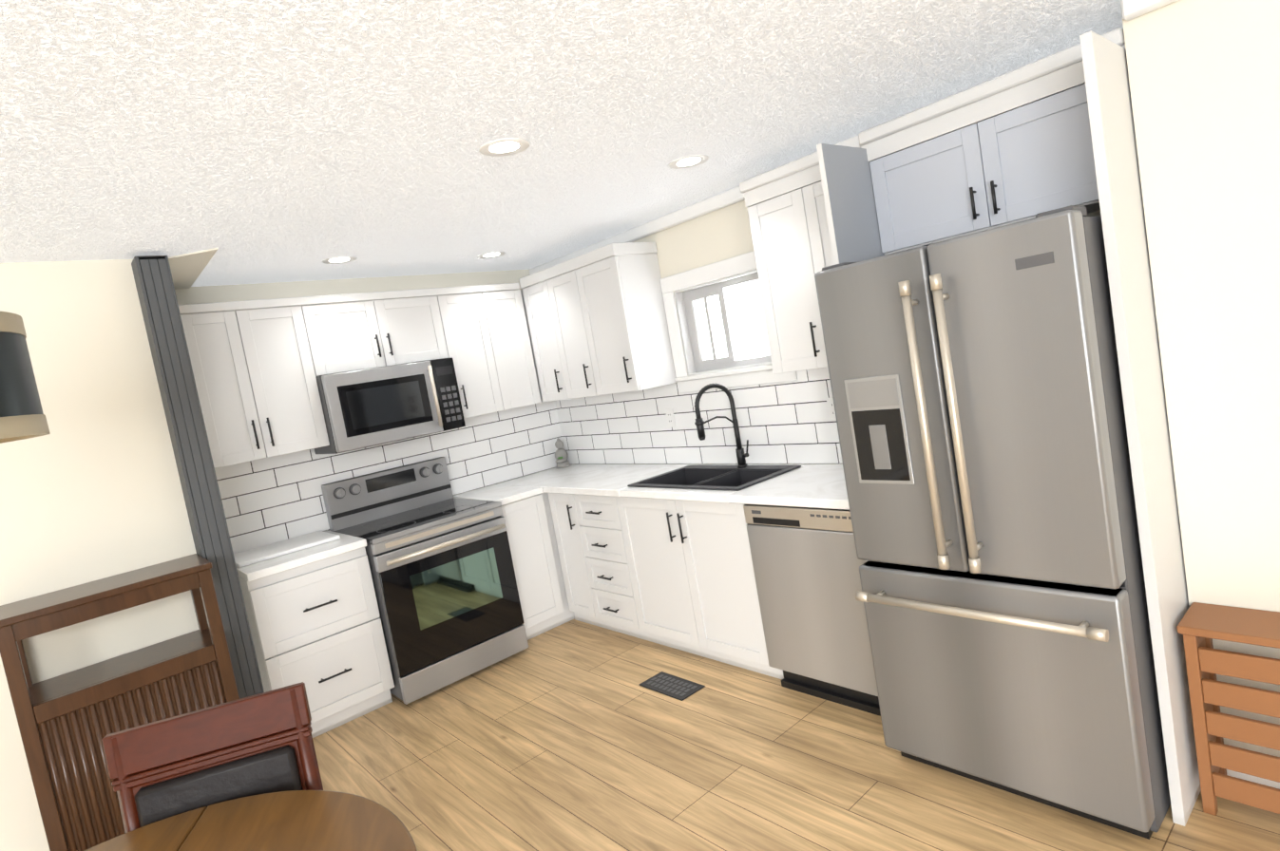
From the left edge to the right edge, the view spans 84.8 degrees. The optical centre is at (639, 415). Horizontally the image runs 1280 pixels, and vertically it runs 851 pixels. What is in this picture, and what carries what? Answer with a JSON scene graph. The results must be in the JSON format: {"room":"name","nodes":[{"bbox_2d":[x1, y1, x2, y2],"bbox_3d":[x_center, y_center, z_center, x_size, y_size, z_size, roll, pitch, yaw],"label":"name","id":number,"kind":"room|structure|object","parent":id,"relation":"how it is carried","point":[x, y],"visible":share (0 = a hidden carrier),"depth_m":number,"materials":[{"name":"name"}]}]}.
{"room":"kitchen","nodes":[
{"label":"kitchen","id":0,"kind":"room"},
{"bbox_2d":[0,259,199,850],"bbox_3d":[-3.337,0.830,1.949,3.830,2.380,0.120,-14,6,-40],"label":"wall","id":1,"kind":"structure","parent":0,"point":[90,488],"depth_m":2.84,"materials":[{"name":"beige paint"}]},
{"bbox_2d":[168,248,218,289],"bbox_3d":[-2.179,-0.685,3.323,0.204,0.008,0.899,-14,6,-40],"label":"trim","id":2,"kind":"structure","parent":1,"relation":"attached to","point":[186,270],"depth_m":3.24,"materials":[{"name":"beige"}]},
{"bbox_2d":[131,255,264,699],"bbox_3d":[-1.870,0.501,3.047,0.113,2.359,0.150,-14,6,-40],"label":"pillar","id":3,"kind":"structure","parent":1,"relation":"in","point":[178,391],"depth_m":2.97,"materials":[{"name":"grey"}]},
{"bbox_2d":[174,269,554,532],"bbox_3d":[-2.920,0.656,3.255,6.400,2.380,0.100,-14,6,-40],"label":"wall","id":4,"kind":"structure","parent":0,"point":[238,293],"depth_m":4.23,"materials":[{"name":"beige paint"}]},
{"bbox_2d":[178,300,281,468],"bbox_3d":[-2.180,-0.153,3.660,0.310,0.816,0.327,-14,6,-40],"label":"upper cabinet","id":5,"kind":"object","parent":4,"relation":"attached to","point":[258,366],"depth_m":3.55,"materials":[{"name":"white wood"}]},
{"bbox_2d":[250,296,329,455],"bbox_3d":[-2.010,-0.194,3.809,0.375,0.816,0.327,-14,6,-40],"label":"upper cabinet","id":6,"kind":"object","parent":4,"relation":"attached to","point":[281,324],"depth_m":3.73,"materials":[{"name":"white wood"}]},
{"bbox_2d":[304,287,452,375],"bbox_3d":[-1.612,-0.488,4.171,0.787,0.430,0.327,-14,6,-40],"label":"upper cabinet","id":7,"kind":"object","parent":4,"relation":"attached to","point":[361,331],"depth_m":4.03,"materials":[{"name":"white wood"}]},
{"bbox_2d":[314,357,465,454],"bbox_3d":[-1.495,-0.065,4.138,0.760,0.430,0.464,-14,6,-40],"label":"microwave","id":8,"kind":"object","parent":7,"relation":"attached to","point":[366,408],"visible":1,"depth_m":3.96,"materials":[{"name":"grey metal"}]},
{"bbox_2d":[214,401,564,554],"bbox_3d":[-1.416,0.483,4.482,2.319,0.818,0.007,-14,6,-40],"label":"tile backsplash","id":9,"kind":"structure","parent":4,"relation":"attached to","point":[271,500],"depth_m":4.27,"materials":[{"name":"white tile"}]},
{"bbox_2d":[437,284,515,418],"bbox_3d":[-1.150,-0.402,4.560,0.367,0.816,0.327,-14,6,-40],"label":"upper cabinet","id":10,"kind":"object","parent":4,"relation":"attached to","point":[470,315],"depth_m":4.45,"materials":[{"name":"white wood"}]},
{"bbox_2d":[490,282,541,407],"bbox_3d":[-0.969,-0.446,4.718,0.349,0.816,0.327,-14,6,-40],"label":"upper cabinet","id":11,"kind":"object","parent":4,"relation":"attached to","point":[507,296],"depth_m":4.64,"materials":[{"name":"white wood"}]},
{"bbox_2d":[0,0,1123,286],"bbox_3d":[-0.661,-0.754,0.278,6.400,0.080,7.700,-14,6,-40],"label":"ceiling","id":12,"kind":"structure","parent":0,"point":[270,141],"depth_m":2.08,"materials":[{"name":"white paint"}]},
{"bbox_2d":[0,311,50,443],"bbox_3d":[-1.603,-0.276,1.494,0.406,0.724,0.406,-14,6,-40],"label":"pendant lamp","id":13,"kind":"object","parent":12,"relation":"hanging from","point":[22,416],"visible":1,"depth_m":1.54,"materials":[{"name":"grey fabric"}]},
{"bbox_2d":[321,256,357,264],"bbox_3d":[-1.585,-0.820,3.697,0.176,0.004,0.176,-14,6,-40],"label":"recessed light","id":14,"kind":"object","parent":12,"relation":"in","point":[337,259],"visible":0.98,"depth_m":3.70,"materials":[{"name":"white"}]},
{"bbox_2d":[477,251,505,258],"bbox_3d":[-0.909,-0.984,4.300,0.176,0.004,0.176,-14,6,-40],"label":"recessed light","id":15,"kind":"object","parent":12,"relation":"in","point":[491,255],"visible":0.98,"depth_m":4.29,"materials":[{"name":"white plastic"}]},
{"bbox_2d":[477,137,530,156],"bbox_3d":[-0.461,-0.911,2.385,0.176,0.004,0.176,-14,6,-40],"label":"recessed light","id":16,"kind":"object","parent":12,"relation":"in","point":[506,146],"visible":1,"depth_m":2.38,"materials":[{"name":"white plastic"}]},
{"bbox_2d":[668,154,708,169],"bbox_3d":[0.206,-1.073,2.968,0.176,0.004,0.176,-14,6,-40],"label":"recessed light","id":17,"kind":"object","parent":12,"relation":"in","point":[688,162],"visible":1,"depth_m":2.96,"materials":[{"name":"white plastic"}]},
{"bbox_2d":[312,618,1279,850],"bbox_3d":[-0.242,1.662,0.467,6.400,0.080,7.700,-14,6,-40],"label":"floor","id":18,"kind":"structure","parent":0,"point":[572,735],"depth_m":2.74,"materials":[{"name":"brown wood"}]},
{"bbox_2d":[0,554,239,850],"bbox_3d":[-1.972,1.187,2.753,0.661,1.090,0.351,-14,6,-40],"label":"sideboard","id":19,"kind":"object","parent":18,"relation":"on","point":[67,722],"visible":0.69,"depth_m":2.57,"materials":[{"name":"brown wood"}]},
{"bbox_2d":[101,682,323,833],"bbox_3d":[-0.872,1.163,1.477,0.420,0.962,0.453,-11,5,-16],"label":"dining chair","id":20,"kind":"object","parent":18,"relation":"on","point":[262,743],"visible":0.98,"depth_m":1.62,"materials":[{"name":"brown wood"}]},
{"bbox_2d":[84,790,417,850],"bbox_3d":[-0.806,1.277,1.115,1.030,0.761,1.030,-14,6,-40],"label":"dining table","id":21,"kind":"object","parent":18,"relation":"on","point":[309,821],"visible":1,"depth_m":1.46,"materials":[{"name":"brown wood"}]},
{"bbox_2d":[238,493,574,738],"bbox_3d":[-1.107,1.024,4.284,2.288,0.880,0.634,-14,6,-40],"label":"base cabinet","id":22,"kind":"object","parent":18,"relation":"on","point":[315,628],"visible":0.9,"depth_m":3.58,"materials":[{"name":"white wood"}]},
{"bbox_2d":[236,531,367,581],"bbox_3d":[-1.830,0.727,3.696,0.562,0.039,0.632,-14,6,-40],"label":"countertop","id":23,"kind":"structure","parent":22,"relation":"on","point":[346,544],"depth_m":3.48,"materials":[{"name":"stone"}]},
{"bbox_2d":[233,531,340,568],"bbox_3d":[-1.905,0.706,3.737,0.490,0.020,0.360,-14,6,-40],"label":"cutting board","id":24,"kind":"object","parent":23,"relation":"on","point":[275,550],"visible":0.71,"depth_m":3.69,"materials":[{"name":"white"}]},
{"bbox_2d":[453,482,544,505],"bbox_3d":[-0.926,0.509,4.474,0.315,0.039,0.650,-14,6,-40],"label":"countertop","id":25,"kind":"structure","parent":22,"relation":"on","point":[506,493],"depth_m":4.40,"materials":[{"name":"stone"}]},
{"bbox_2d":[321,457,528,705],"bbox_3d":[-1.240,0.904,4.103,0.764,1.190,0.746,-14,6,-40],"label":"range","id":26,"kind":"object","parent":18,"relation":"on","point":[444,579],"visible":0.96,"depth_m":3.91,"materials":[{"name":"grey metal"}]},
{"bbox_2d":[547,493,589,623],"bbox_3d":[-0.199,0.850,4.504,0.597,0.880,0.300,-14,6,-40],"label":"base cabinet","id":27,"kind":"object","parent":18,"relation":"on","point":[558,503],"depth_m":4.34,"materials":[{"name":"white wood"}]},
{"bbox_2d":[562,494,725,646],"bbox_3d":[0.030,0.831,4.236,0.597,0.880,0.518,-14,6,-40],"label":"base cabinet","id":28,"kind":"object","parent":18,"relation":"on","point":[676,574],"depth_m":3.78,"materials":[{"name":"white wood"}]},
{"bbox_2d":[502,463,849,510],"bbox_3d":[0.165,0.363,3.935,0.637,0.039,2.900,-14,6,-40],"label":"countertop","id":29,"kind":"structure","parent":28,"relation":"on","point":[817,486],"depth_m":3.45,"materials":[{"name":"stone"}]},
{"bbox_2d":[554,438,569,468],"bbox_3d":[-0.582,0.272,5.102,0.114,0.212,0.102,-14,6,-40],"label":"statue","id":30,"kind":"object","parent":29,"relation":"on","point":[561,455],"visible":1,"depth_m":5.08,"materials":[{"name":"grey stone"}]},
{"bbox_2d":[627,465,801,491],"bbox_3d":[0.390,0.422,3.696,0.490,0.217,0.805,-14,6,-40],"label":"sink","id":31,"kind":"object","parent":29,"relation":"in","point":[735,478],"visible":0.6,"depth_m":3.72,"materials":[{"name":"grey"}]},
{"bbox_2d":[694,382,748,468],"bbox_3d":[0.435,0.062,3.700,0.250,0.473,0.173,-14,6,-40],"label":"faucet","id":32,"kind":"object","parent":29,"relation":"on","point":[741,455],"visible":1,"depth_m":3.73,"materials":[{"name":"black metal"}]},
{"bbox_2d":[639,671,705,701],"bbox_3d":[0.152,1.318,3.420,0.160,0.006,0.310,-14,6,-40],"label":"floor vent","id":33,"kind":"object","parent":18,"relation":"in","point":[673,686],"visible":1,"depth_m":3.41,"materials":[{"name":"black metal"}]},
{"bbox_2d":[743,504,880,716],"bbox_3d":[0.950,0.761,3.140,0.610,0.873,0.596,-14,6,-40],"label":"dishwasher","id":34,"kind":"object","parent":18,"relation":"on","point":[807,563],"visible":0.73,"depth_m":2.94,"materials":[{"name":"grey metal"}]},
{"bbox_2d":[814,205,1170,840],"bbox_3d":[1.274,0.293,2.408,0.882,1.795,0.797,-14,6,-40],"label":"refrigerator","id":35,"kind":"object","parent":18,"relation":"on","point":[978,399],"visible":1,"depth_m":2.06,"materials":[{"name":"grey metal"}]},
{"bbox_2d":[816,27,1200,826],"bbox_3d":[1.338,0.017,2.477,0.662,2.305,0.870,-14,6,-40],"label":"surround","id":36,"kind":"object","parent":18,"relation":"on","point":[1035,138],"visible":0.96,"depth_m":2.19,"materials":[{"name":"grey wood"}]},
{"bbox_2d":[1176,602,1279,816],"bbox_3d":[1.819,0.858,1.926,0.200,0.575,0.470,-14,6,-40],"label":"wooden rack","id":37,"kind":"object","parent":18,"relation":"on","point":[1200,627],"visible":1,"depth_m":1.98,"materials":[{"name":"brown wood"}]},
{"bbox_2d":[569,199,1101,464],"bbox_3d":[0.675,-0.011,3.822,0.100,2.380,3.780,-14,6,-40],"label":"wall","id":38,"kind":"structure","parent":0,"point":[719,235],"depth_m":3.86,"materials":[{"name":"beige paint"}]},
{"bbox_2d":[519,272,557,402],"bbox_3d":[-0.492,-0.538,4.679,0.327,0.840,0.347,-14,6,-40],"label":"upper cabinet","id":39,"kind":"object","parent":38,"relation":"attached to","point":[536,323],"depth_m":4.64,"materials":[{"name":"white wood"}]},
{"bbox_2d":[534,261,588,401],"bbox_3d":[-0.314,-0.552,4.471,0.327,0.840,0.428,-14,6,-40],"label":"upper cabinet","id":40,"kind":"object","parent":38,"relation":"attached to","point":[553,285],"depth_m":4.44,"materials":[{"name":"white wood"}]},
{"bbox_2d":[565,241,677,397],"bbox_3d":[-0.105,-0.569,4.226,0.327,0.840,0.443,-14,6,-40],"label":"upper cabinet","id":41,"kind":"object","parent":38,"relation":"attached to","point":[597,322],"depth_m":4.08,"materials":[{"name":"white wood"}]},
{"bbox_2d":[555,367,842,463],"bbox_3d":[0.356,0.041,4.117,0.007,0.497,2.896,-14,6,-40],"label":"tile backsplash","id":42,"kind":"structure","parent":38,"relation":"attached to","point":[788,422],"depth_m":4.08,"materials":[{"name":"white tile"}]},
{"bbox_2d":[665,408,675,427],"bbox_3d":[0.186,0.016,4.293,0.008,0.116,0.072,-14,6,-40],"label":"electrical outlet plate","id":43,"kind":"object","parent":42,"relation":"attached to","point":[670,418],"depth_m":4.29,"materials":[{"name":"white plastic"}]},
{"bbox_2d":[826,397,836,420],"bbox_3d":[0.945,-0.032,3.410,0.008,0.116,0.072,-14,6,-40],"label":"electrical outlet plate","id":44,"kind":"object","parent":42,"relation":"attached to","point":[830,401],"depth_m":3.42,"materials":[{"name":"white plastic"}]},
{"bbox_2d":[659,250,797,393],"bbox_3d":[0.487,-0.499,3.867,0.115,0.685,0.880,-14,6,-40],"label":"window","id":45,"kind":"structure","parent":38,"relation":"in","point":[686,296],"depth_m":3.91,"materials":[{"name":"white"}]},
{"bbox_2d":[740,142,862,374],"bbox_3d":[0.865,-0.646,3.094,0.327,0.835,0.608,-14,6,-40],"label":"upper cabinet","id":46,"kind":"object","parent":38,"relation":"attached to","point":[787,213],"depth_m":3.08,"materials":[{"name":"white wood"}]},
{"bbox_2d":[1122,5,1245,749],"bbox_3d":[1.794,-0.081,2.228,0.480,2.380,0.100,-14,6,-40],"label":"wall","id":47,"kind":"structure","parent":0,"point":[1148,57],"depth_m":2.05,"materials":[{"name":"beige paint"}]},
{"bbox_2d":[1165,0,1279,757],"bbox_3d":[2.894,-0.148,0.656,0.100,2.380,3.720,-14,6,-40],"label":"wall","id":48,"kind":"structure","parent":0,"point":[1225,58],"depth_m":1.94,"materials":[{"name":"beige paint"}]},
{"bbox_2d":[529,0,1178,274],"bbox_3d":[1.463,-1.193,2.193,0.414,0.074,7.399,-14,6,-40],"label":"crown molding","id":49,"kind":"structure","parent":48,"relation":"attached to","point":[1131,9],"depth_m":3.86,"materials":[{"name":"white wood"}]},
{"bbox_2d":[1226,769,1279,789],"bbox_3d":[2.952,0.995,0.817,0.014,0.090,3.610,-14,6,-40],"label":"baseboard","id":50,"kind":"structure","parent":48,"relation":"attached to","point":[1254,779],"depth_m":2.10,"materials":[{"name":"white wood"}]}
]}

